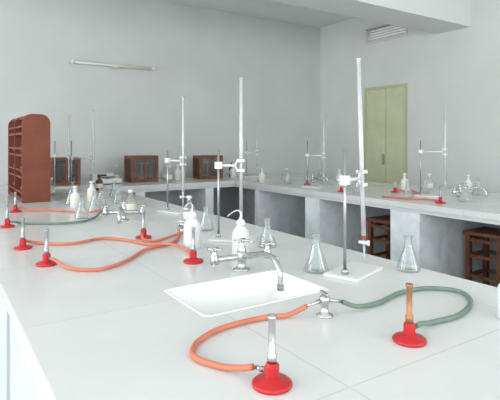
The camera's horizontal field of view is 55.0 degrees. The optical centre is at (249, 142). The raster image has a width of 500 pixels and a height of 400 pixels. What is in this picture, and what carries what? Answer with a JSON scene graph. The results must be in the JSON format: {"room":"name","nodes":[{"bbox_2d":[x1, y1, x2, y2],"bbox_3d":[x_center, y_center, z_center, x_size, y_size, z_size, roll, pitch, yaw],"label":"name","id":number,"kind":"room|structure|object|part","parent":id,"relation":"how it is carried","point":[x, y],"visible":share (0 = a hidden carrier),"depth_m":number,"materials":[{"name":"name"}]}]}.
{"room":"science classroom","nodes":[
{"label":"science classroom","id":0,"kind":"room"},
{"bbox_2d":[0,0,319,184],"bbox_3d":[-2.106,-0.240,5.329,7.770,3.040,0.120,0,0,-33],"label":"wall","id":1,"kind":"structure","parent":0,"point":[222,81],"depth_m":5.92,"materials":[{"name":"paint"}]},
{"bbox_2d":[69,59,154,70],"bbox_3d":[-1.572,-0.892,5.563,1.000,0.055,0.075,0,0,-33],"label":"tube light","id":2,"kind":"object","parent":1,"relation":"attached to","point":[115,66],"visible":1,"depth_m":5.53,"materials":[{"name":"white plastic"}]},
{"bbox_2d":[162,0,354,27],"bbox_3d":[0.164,-1.820,1.872,7.770,0.120,8.390,0,0,-33],"label":"ceiling","id":3,"kind":"structure","parent":0,"point":[268,9],"depth_m":6.38,"materials":[{"name":"paint"}]},
{"bbox_2d":[271,0,470,33],"bbox_3d":[-0.833,-1.520,3.389,7.530,0.480,0.420,0,0,-33],"label":"ceiling beam","id":4,"kind":"structure","parent":3,"relation":"attached to","point":[432,16],"depth_m":4.86,"materials":[{"name":"paint"}]},
{"bbox_2d":[320,0,499,192],"bbox_3d":[3.394,-0.240,3.922,0.120,3.040,8.270,0,0,-33],"label":"wall","id":5,"kind":"structure","parent":0,"point":[452,78],"depth_m":5.73,"materials":[{"name":"paint"}]},
{"bbox_2d":[364,83,407,183],"bbox_3d":[1.800,0.265,6.303,0.110,2.030,0.720,0,0,-33],"label":"door","id":6,"kind":"structure","parent":5,"relation":"in","point":[385,107],"depth_m":6.28,"materials":[{"name":"yellow paint"}]},
{"bbox_2d":[364,23,407,44],"bbox_3d":[1.806,-1.460,6.307,0.115,0.240,0.720,0,0,-33],"label":"air vent","id":7,"kind":"object","parent":5,"relation":"in","point":[368,39],"depth_m":6.36,"materials":[{"name":"white metal"}]},
{"bbox_3d":[0.164,1.330,1.872,7.770,0.100,8.390,0,0,-33],"label":"floor","id":8,"kind":"structure","parent":0,"visible":0},
{"bbox_2d":[0,173,310,224],"bbox_3d":[-2.155,0.855,4.692,6.550,0.850,0.870,0,0,-33],"label":"lab bench","id":9,"kind":"object","parent":8,"relation":"on","point":[203,192],"visible":0.26,"depth_m":5.66,"materials":[{"name":"stone"}]},
{"bbox_2d":[52,141,72,187],"bbox_3d":[-1.803,0.078,4.606,0.200,0.704,0.120,0,0,-15],"label":"stand","id":10,"kind":"object","parent":9,"relation":"on","point":[54,154],"visible":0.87,"depth_m":4.58,"materials":[{"name":"white metal"}]},
{"bbox_2d":[50,157,80,185],"bbox_3d":[-1.919,0.290,4.961,0.280,0.280,0.200,0,0,-33],"label":"case","id":11,"kind":"object","parent":9,"relation":"on","point":[62,164],"visible":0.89,"depth_m":4.95,"materials":[{"name":"brown wood"}]},
{"bbox_2d":[90,173,121,184],"bbox_3d":[-1.530,0.380,5.097,0.240,0.100,0.280,0,0,-41],"label":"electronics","id":12,"kind":"object","parent":9,"relation":"on","point":[107,178],"visible":0.8,"depth_m":5.04,"materials":[{"name":"white plastic"}]},
{"bbox_2d":[113,165,120,177],"bbox_3d":[-1.500,0.340,5.416,0.080,0.180,0.080,0,0,-33],"label":"bottle","id":13,"kind":"object","parent":9,"relation":"on","point":[116,166],"visible":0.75,"depth_m":5.40,"materials":[{"name":"clear glass"}]},
{"bbox_2d":[124,155,157,182],"bbox_3d":[-1.214,0.285,5.364,0.320,0.290,0.200,0,0,-38],"label":"case","id":14,"kind":"object","parent":9,"relation":"on","point":[137,168],"visible":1,"depth_m":5.36,"materials":[{"name":"brown wood"}]},
{"bbox_2d":[161,164,166,177],"bbox_3d":[-1.002,0.340,5.623,0.080,0.180,0.080,0,0,-33],"label":"bottle","id":15,"kind":"object","parent":9,"relation":"on","point":[163,175],"visible":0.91,"depth_m":5.59,"materials":[{"name":"clear glass"}]},
{"bbox_2d":[166,165,172,181],"bbox_3d":[-0.906,0.340,5.387,0.080,0.180,0.080,0,0,-33],"label":"bottle","id":16,"kind":"object","parent":9,"relation":"on","point":[170,176],"visible":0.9,"depth_m":5.36,"materials":[{"name":"clear glass"}]},
{"bbox_2d":[174,165,180,179],"bbox_3d":[-0.836,0.340,5.553,0.080,0.180,0.080,0,0,-33],"label":"bottle","id":17,"kind":"object","parent":9,"relation":"on","point":[177,174],"visible":1,"depth_m":5.52,"materials":[{"name":"white plastic"}]},
{"bbox_2d":[180,165,184,178],"bbox_3d":[-0.807,0.340,5.691,0.080,0.180,0.080,0,0,-33],"label":"bottle","id":18,"kind":"object","parent":9,"relation":"on","point":[181,169],"visible":0.65,"depth_m":5.66,"materials":[{"name":"white plastic"}]},
{"bbox_2d":[193,155,222,178],"bbox_3d":[-0.512,0.290,5.825,0.310,0.280,0.200,0,0,-33],"label":"case","id":19,"kind":"object","parent":9,"relation":"on","point":[203,165],"visible":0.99,"depth_m":5.79,"materials":[{"name":"brown wood"}]},
{"bbox_2d":[230,163,235,177],"bbox_3d":[-0.209,0.340,5.965,0.080,0.180,0.080,0,0,-33],"label":"bottle","id":20,"kind":"object","parent":9,"relation":"on","point":[232,170],"visible":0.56,"depth_m":5.93,"materials":[{"name":"white plastic"}]},
{"bbox_2d":[243,141,258,176],"bbox_3d":[0.022,0.078,6.086,0.200,0.704,0.120,0,0,-11],"label":"stand","id":21,"kind":"object","parent":9,"relation":"on","point":[246,151],"visible":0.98,"depth_m":6.07,"materials":[{"name":"white metal"}]},
{"bbox_2d":[0,187,499,399],"bbox_3d":[-0.434,0.792,2.090,1.230,0.975,5.370,0,0,-33],"label":"lab bench","id":22,"kind":"object","parent":8,"relation":"on","point":[115,333],"depth_m":1.16,"materials":[{"name":"stone"}]},
{"bbox_3d":[-1.240,0.367,2.452,0.072,0.125,0.072,0,0,37],"label":"bunsen burner","id":23,"kind":"part","parent":22,"relation":"part of","materials":[{"name":"red metal"}]},
{"bbox_3d":[-1.461,0.367,2.989,0.072,0.125,0.072,0,0,-33],"label":"bunsen burner","id":24,"kind":"part","parent":22,"relation":"part of","materials":[{"name":"red metal"}]},
{"bbox_3d":[-0.924,0.367,1.953,0.072,0.125,0.072,0,0,-3],"label":"bunsen burner","id":25,"kind":"part","parent":22,"relation":"part of","materials":[{"name":"red metal"}]},
{"bbox_2d":[8,114,49,202],"bbox_3d":[-1.759,0.110,3.798,0.190,0.640,0.780,0,0,-33],"label":"rack","id":26,"kind":"object","parent":22,"relation":"on","point":[28,135],"visible":1,"depth_m":3.49,"materials":[{"name":"red wood"}]},
{"bbox_3d":[-0.718,0.367,1.694,0.072,0.125,0.072,0,0,27],"label":"bunsen burner","id":27,"kind":"part","parent":22,"relation":"part of","materials":[{"name":"red metal"}]},
{"bbox_2d":[50,177,54,195],"bbox_3d":[-1.637,0.357,3.950,0.065,0.146,0.065,0,0,-33],"label":"bottle","id":28,"kind":"object","parent":22,"relation":"on","point":[52,189],"visible":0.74,"depth_m":3.93,"materials":[{"name":"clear glass"}]},
{"bbox_2d":[14,210,102,224],"bbox_3d":[-0.993,0.412,2.612,0.172,0.035,0.505,0,0,45],"label":"hose","id":29,"kind":"object","parent":22,"relation":"on","point":[96,215],"visible":0.98,"depth_m":2.52,"materials":[{"name":"green rubber"}]},
{"bbox_2d":[21,207,100,212],"bbox_3d":[-1.164,0.412,2.980,0.536,0.035,0.055,0,0,11],"label":"hose","id":30,"kind":"object","parent":22,"relation":"on","point":[92,211],"visible":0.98,"depth_m":2.99,"materials":[{"name":"orange rubber"}]},
{"bbox_2d":[70,186,79,207],"bbox_3d":[-1.160,0.357,3.186,0.065,0.146,0.065,0,0,-33],"label":"bottle","id":31,"kind":"object","parent":22,"relation":"on","point":[74,197],"visible":1,"depth_m":3.16,"materials":[{"name":"white glass"}]},
{"bbox_2d":[63,110,95,194],"bbox_3d":[-1.426,0.078,4.057,0.310,0.704,0.120,0,0,29],"label":"stand","id":32,"kind":"object","parent":22,"relation":"on","point":[71,157],"visible":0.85,"depth_m":4.08,"materials":[{"name":"white metal"}]},
{"bbox_2d":[74,198,88,218],"bbox_3d":[-0.963,0.371,2.741,0.080,0.117,0.080,0,0,-33],"label":"flask","id":33,"kind":"object","parent":22,"relation":"on","point":[79,198],"visible":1,"depth_m":2.73,"materials":[{"name":"clear glass"}]},
{"bbox_2d":[87,181,95,200],"bbox_3d":[-1.185,0.357,3.589,0.065,0.146,0.065,0,0,-33],"label":"bottle","id":34,"kind":"object","parent":22,"relation":"on","point":[91,191],"visible":1,"depth_m":3.56,"materials":[{"name":"white glass"}]},
{"bbox_2d":[95,174,102,190],"bbox_3d":[-1.371,0.357,4.364,0.065,0.146,0.065,0,0,-33],"label":"bottle","id":35,"kind":"object","parent":22,"relation":"on","point":[99,183],"visible":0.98,"depth_m":4.34,"materials":[{"name":"orange glass"}]},
{"bbox_2d":[27,237,190,255],"bbox_3d":[-0.542,0.415,1.987,0.762,0.029,0.233,0,0,18],"label":"hose","id":36,"kind":"object","parent":22,"relation":"on","point":[97,238],"visible":0.84,"depth_m":2.02,"materials":[{"name":"orange rubber"}]},
{"bbox_2d":[52,228,180,271],"bbox_3d":[-0.426,0.414,1.906,0.205,0.031,0.687,0,0,32],"label":"hose","id":37,"kind":"object","parent":22,"relation":"on","point":[55,260],"visible":0.95,"depth_m":1.66,"materials":[{"name":"orange rubber"}]},
{"bbox_2d":[100,201,145,223],"bbox_3d":[-0.690,0.376,2.584,0.246,0.109,0.240,0,0,-8],"label":"water tap","id":38,"kind":"object","parent":22,"relation":"on","point":[122,211],"visible":0.97,"depth_m":2.66,"materials":[{"name":"silver metal"}]},
{"bbox_2d":[125,189,135,209],"bbox_3d":[-0.729,0.357,2.931,0.065,0.146,0.065,0,0,-33],"label":"bottle","id":39,"kind":"object","parent":22,"relation":"on","point":[130,206],"visible":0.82,"depth_m":2.91,"materials":[{"name":"clear glass"}]},
{"bbox_3d":[-0.482,0.367,2.172,0.072,0.125,0.072,0,0,-3],"label":"bunsen burner","id":40,"kind":"part","parent":22,"relation":"part of","materials":[{"name":"red metal"}]},
{"bbox_2d":[141,232,182,241],"bbox_3d":[-0.360,0.414,2.171,0.276,0.030,0.100,0,0,-38],"label":"hose","id":41,"kind":"object","parent":22,"relation":"on","point":[142,234],"visible":0.76,"depth_m":2.10,"materials":[{"name":"orange rubber"}]},
{"bbox_2d":[157,151,185,214],"bbox_3d":[-0.471,0.073,2.990,0.200,0.714,0.120,0,0,41],"label":"stand","id":42,"kind":"object","parent":22,"relation":"on","point":[167,160],"visible":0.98,"depth_m":2.99,"materials":[{"name":"white plastic"}]},
{"bbox_2d":[174,220,184,231],"bbox_3d":[-0.324,0.400,2.288,0.042,0.060,0.102,0,0,37],"label":"tap","id":43,"kind":"object","parent":22,"relation":"on","point":[181,224],"visible":0.62,"depth_m":2.28,"materials":[{"name":"silver metal"}]},
{"bbox_2d":[183,195,193,220],"bbox_3d":[-0.329,0.357,2.595,0.065,0.146,0.065,0,0,-33],"label":"bottle","id":44,"kind":"object","parent":22,"relation":"on","point":[185,213],"visible":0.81,"depth_m":2.58,"materials":[{"name":"clear glass"}]},
{"bbox_2d":[183,202,200,249],"bbox_3d":[-0.236,0.335,1.959,0.071,0.189,0.079,0,0,-2],"label":"wash bottle","id":45,"kind":"object","parent":22,"relation":"on","point":[192,221],"visible":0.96,"depth_m":1.94,"materials":[{"name":"white plastic"}]},
{"bbox_3d":[-0.204,0.367,1.732,0.072,0.125,0.072,0,0,-23],"label":"bunsen burner","id":46,"kind":"part","parent":22,"relation":"part of","materials":[{"name":"red metal"}]},
{"bbox_2d":[200,206,213,230],"bbox_3d":[-0.217,0.371,2.370,0.080,0.117,0.080,0,0,-33],"label":"flask","id":47,"kind":"object","parent":22,"relation":"on","point":[203,206],"visible":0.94,"depth_m":2.36,"materials":[{"name":"clear glass"}]},
{"bbox_2d":[208,150,256,242],"bbox_3d":[-0.077,0.070,2.134,0.200,0.719,0.120,0,0,10],"label":"stand","id":48,"kind":"object","parent":22,"relation":"on","point":[218,237],"visible":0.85,"depth_m":2.13,"materials":[{"name":"white plastic"}]},
{"bbox_2d":[227,210,249,254],"bbox_3d":[-0.038,0.342,1.822,0.074,0.177,0.067,0,0,36],"label":"wash bottle","id":49,"kind":"object","parent":22,"relation":"on","point":[240,231],"visible":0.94,"depth_m":1.80,"materials":[{"name":"white plastic"}]},
{"bbox_2d":[207,238,283,290],"bbox_3d":[0.026,0.376,1.522,0.246,0.109,0.296,0,0,-27],"label":"water tap","id":50,"kind":"object","parent":22,"relation":"on","point":[242,255],"visible":1,"depth_m":1.59,"materials":[{"name":"silver metal"}]},
{"bbox_2d":[164,270,328,316],"bbox_3d":[-0.011,0.497,1.405,0.417,0.137,0.272,0,0,-33],"label":"sink","id":51,"kind":"object","parent":22,"relation":"in","point":[212,298],"visible":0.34,"depth_m":1.50,"materials":[{"name":"white ceramic"}]},
{"bbox_2d":[189,304,307,371],"bbox_3d":[-0.006,0.412,1.058,0.176,0.035,0.345,0,0,24],"label":"hose","id":52,"kind":"object","parent":22,"relation":"on","point":[220,366],"visible":0.98,"depth_m":1.03,"materials":[{"name":"orange rubber"}]},
{"bbox_2d":[258,218,276,248],"bbox_3d":[0.072,0.371,1.985,0.080,0.117,0.080,0,0,-33],"label":"flask","id":53,"kind":"object","parent":22,"relation":"on","point":[264,218],"visible":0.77,"depth_m":1.98,"materials":[{"name":"clear glass"}]},
{"bbox_3d":[0.039,0.367,0.851,0.072,0.125,0.072,0,0,32],"label":"bunsen burner","id":54,"kind":"part","parent":22,"relation":"part of","materials":[{"name":"red metal"}]},
{"bbox_2d":[303,234,328,273],"bbox_3d":[0.222,0.369,1.611,0.084,0.123,0.084,0,0,-33],"label":"flask","id":55,"kind":"object","parent":22,"relation":"on","point":[305,266],"visible":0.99,"depth_m":1.60,"materials":[{"name":"clear glass"}]},
{"bbox_2d":[306,290,342,318],"bbox_3d":[0.186,0.400,1.193,0.102,0.060,0.042,0,0,-18],"label":"tap","id":56,"kind":"object","parent":22,"relation":"on","point":[324,299],"visible":1,"depth_m":1.18,"materials":[{"name":"silver metal"}]},
{"bbox_2d":[323,58,382,281],"bbox_3d":[0.345,0.070,1.591,0.120,0.719,0.200,0,0,38],"label":"stand","id":57,"kind":"object","parent":22,"relation":"on","point":[351,271],"visible":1,"depth_m":1.54,"materials":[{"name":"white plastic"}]},
{"bbox_2d":[341,286,472,328],"bbox_3d":[0.446,0.412,1.252,0.394,0.035,0.209,0,0,-38],"label":"hose","id":58,"kind":"object","parent":22,"relation":"on","point":[468,306],"visible":0.94,"depth_m":1.24,"materials":[{"name":"green rubber"}]},
{"bbox_2d":[396,235,420,272],"bbox_3d":[0.534,0.371,1.619,0.080,0.117,0.080,0,0,-33],"label":"flask","id":59,"kind":"object","parent":22,"relation":"on","point":[418,268],"visible":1,"depth_m":1.61,"materials":[{"name":"clear glass"}]},
{"bbox_3d":[0.345,0.367,1.040,0.072,0.125,0.072,0,0,42],"label":"bunsen burner","id":60,"kind":"part","parent":22,"relation":"part of","materials":[{"name":"red metal"}]},
{"bbox_2d":[497,283,499,318],"bbox_3d":[0.635,0.358,1.171,0.060,0.144,0.054,0,0,6],"label":"wash bottle","id":61,"kind":"object","parent":22,"relation":"on","point":[498,287],"visible":1,"depth_m":1.17,"materials":[{"name":"white plastic"}]},
{"bbox_2d":[234,177,499,286],"bbox_3d":[1.766,0.792,3.595,1.200,0.975,5.270,0,0,-33],"label":"lab bench","id":62,"kind":"object","parent":8,"relation":"on","point":[436,230],"depth_m":3.94,"materials":[{"name":"stone"}]},
{"bbox_2d":[259,168,264,182],"bbox_3d":[0.130,0.353,5.230,0.068,0.153,0.068,0,0,-33],"label":"bottle","id":63,"kind":"object","parent":62,"relation":"on","point":[261,175],"visible":1,"depth_m":5.20,"materials":[{"name":"white glass"}]},
{"bbox_2d":[284,168,289,179],"bbox_3d":[0.410,0.353,5.295,0.068,0.153,0.068,0,0,-33],"label":"bottle","id":64,"kind":"object","parent":62,"relation":"on","point":[285,177],"visible":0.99,"depth_m":5.27,"materials":[{"name":"clear glass"}]},
{"bbox_2d":[301,141,325,187],"bbox_3d":[0.627,0.078,4.658,0.226,0.704,0.120,0,0,33],"label":"stand","id":65,"kind":"object","parent":62,"relation":"on","point":[307,154],"visible":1,"depth_m":4.66,"materials":[{"name":"white metal"}]},
{"bbox_2d":[305,173,327,182],"bbox_3d":[0.735,0.376,5.102,0.246,0.109,0.240,0,0,-43],"label":"water tap","id":66,"kind":"object","parent":62,"relation":"on","point":[312,178],"visible":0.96,"depth_m":5.14,"materials":[{"name":"silver metal"}]},
{"bbox_2d":[336,169,341,183],"bbox_3d":[0.950,0.353,5.111,0.068,0.153,0.068,0,0,-33],"label":"bottle","id":67,"kind":"object","parent":62,"relation":"on","point":[339,174],"visible":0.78,"depth_m":5.09,"materials":[{"name":"white glass"}]},
{"bbox_3d":[1.263,0.367,4.179,0.072,0.125,0.072,0,0,28],"label":"bunsen burner","id":68,"kind":"part","parent":62,"relation":"part of","materials":[{"name":"red metal"}]},
{"bbox_2d":[401,173,407,189],"bbox_3d":[1.417,0.353,4.400,0.068,0.153,0.068,0,0,-33],"label":"bottle","id":69,"kind":"object","parent":62,"relation":"on","point":[404,183],"visible":0.97,"depth_m":4.38,"materials":[{"name":"white glass"}]},
{"bbox_2d":[397,189,419,193],"bbox_3d":[1.421,0.415,4.175,0.204,0.029,0.234,0,0,-33],"label":"hose","id":70,"kind":"object","parent":62,"relation":"on","point":[409,191],"visible":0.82,"depth_m":4.12,"materials":[{"name":"rubber"}]},
{"bbox_2d":[382,196,437,200],"bbox_3d":[1.238,0.415,3.655,0.474,0.029,0.088,0,0,45],"label":"hose","id":71,"kind":"object","parent":62,"relation":"on","point":[382,196],"visible":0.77,"depth_m":3.63,"materials":[{"name":"orange rubber"}]},
{"bbox_2d":[425,173,432,190],"bbox_3d":[1.625,0.353,4.357,0.068,0.153,0.068,0,0,-33],"label":"bottle","id":72,"kind":"object","parent":62,"relation":"on","point":[427,185],"visible":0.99,"depth_m":4.34,"materials":[{"name":"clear glass"}]},
{"bbox_2d":[414,141,447,197],"bbox_3d":[1.458,0.073,3.857,0.239,0.714,0.120,0,0,31],"label":"stand","id":73,"kind":"object","parent":62,"relation":"on","point":[420,151],"visible":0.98,"depth_m":3.86,"materials":[{"name":"white metal"}]},
{"bbox_3d":[1.360,0.367,3.430,0.072,0.125,0.072,0,0,28],"label":"bunsen burner","id":74,"kind":"part","parent":62,"relation":"part of","materials":[{"name":"red metal"}]},
{"bbox_2d":[457,182,471,201],"bbox_3d":[1.574,0.360,3.523,0.096,0.140,0.096,0,0,-33],"label":"flask","id":75,"kind":"object","parent":62,"relation":"on","point":[462,182],"visible":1,"depth_m":3.52,"materials":[{"name":"clear glass"}]},
{"bbox_2d":[464,175,471,192],"bbox_3d":[1.898,0.353,4.178,0.068,0.153,0.068,0,0,-33],"label":"bottle","id":76,"kind":"object","parent":62,"relation":"on","point":[469,183],"visible":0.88,"depth_m":4.15,"materials":[{"name":"white glass"}]},
{"bbox_2d":[451,183,487,196],"bbox_3d":[1.735,0.376,3.761,0.246,0.109,0.240,0,0,-43],"label":"water tap","id":77,"kind":"object","parent":62,"relation":"on","point":[465,189],"visible":0.98,"depth_m":3.77,"materials":[{"name":"silver metal"}]},
{"bbox_2d":[366,215,389,259],"bbox_3d":[1.235,0.970,4.221,0.300,0.620,0.300,0,0,-36],"label":"wooden stool","id":78,"kind":"object","parent":8,"relation":"on","point":[381,220],"visible":0.37,"depth_m":4.24,"materials":[{"name":"brown wood"}]},
{"bbox_2d":[463,226,499,286],"bbox_3d":[1.822,0.970,3.602,0.300,0.620,0.300,0,0,-34],"label":"wooden stool","id":79,"kind":"object","parent":8,"relation":"on","point":[484,232],"visible":0.78,"depth_m":3.62,"materials":[{"name":"brown wood"}]}
]}

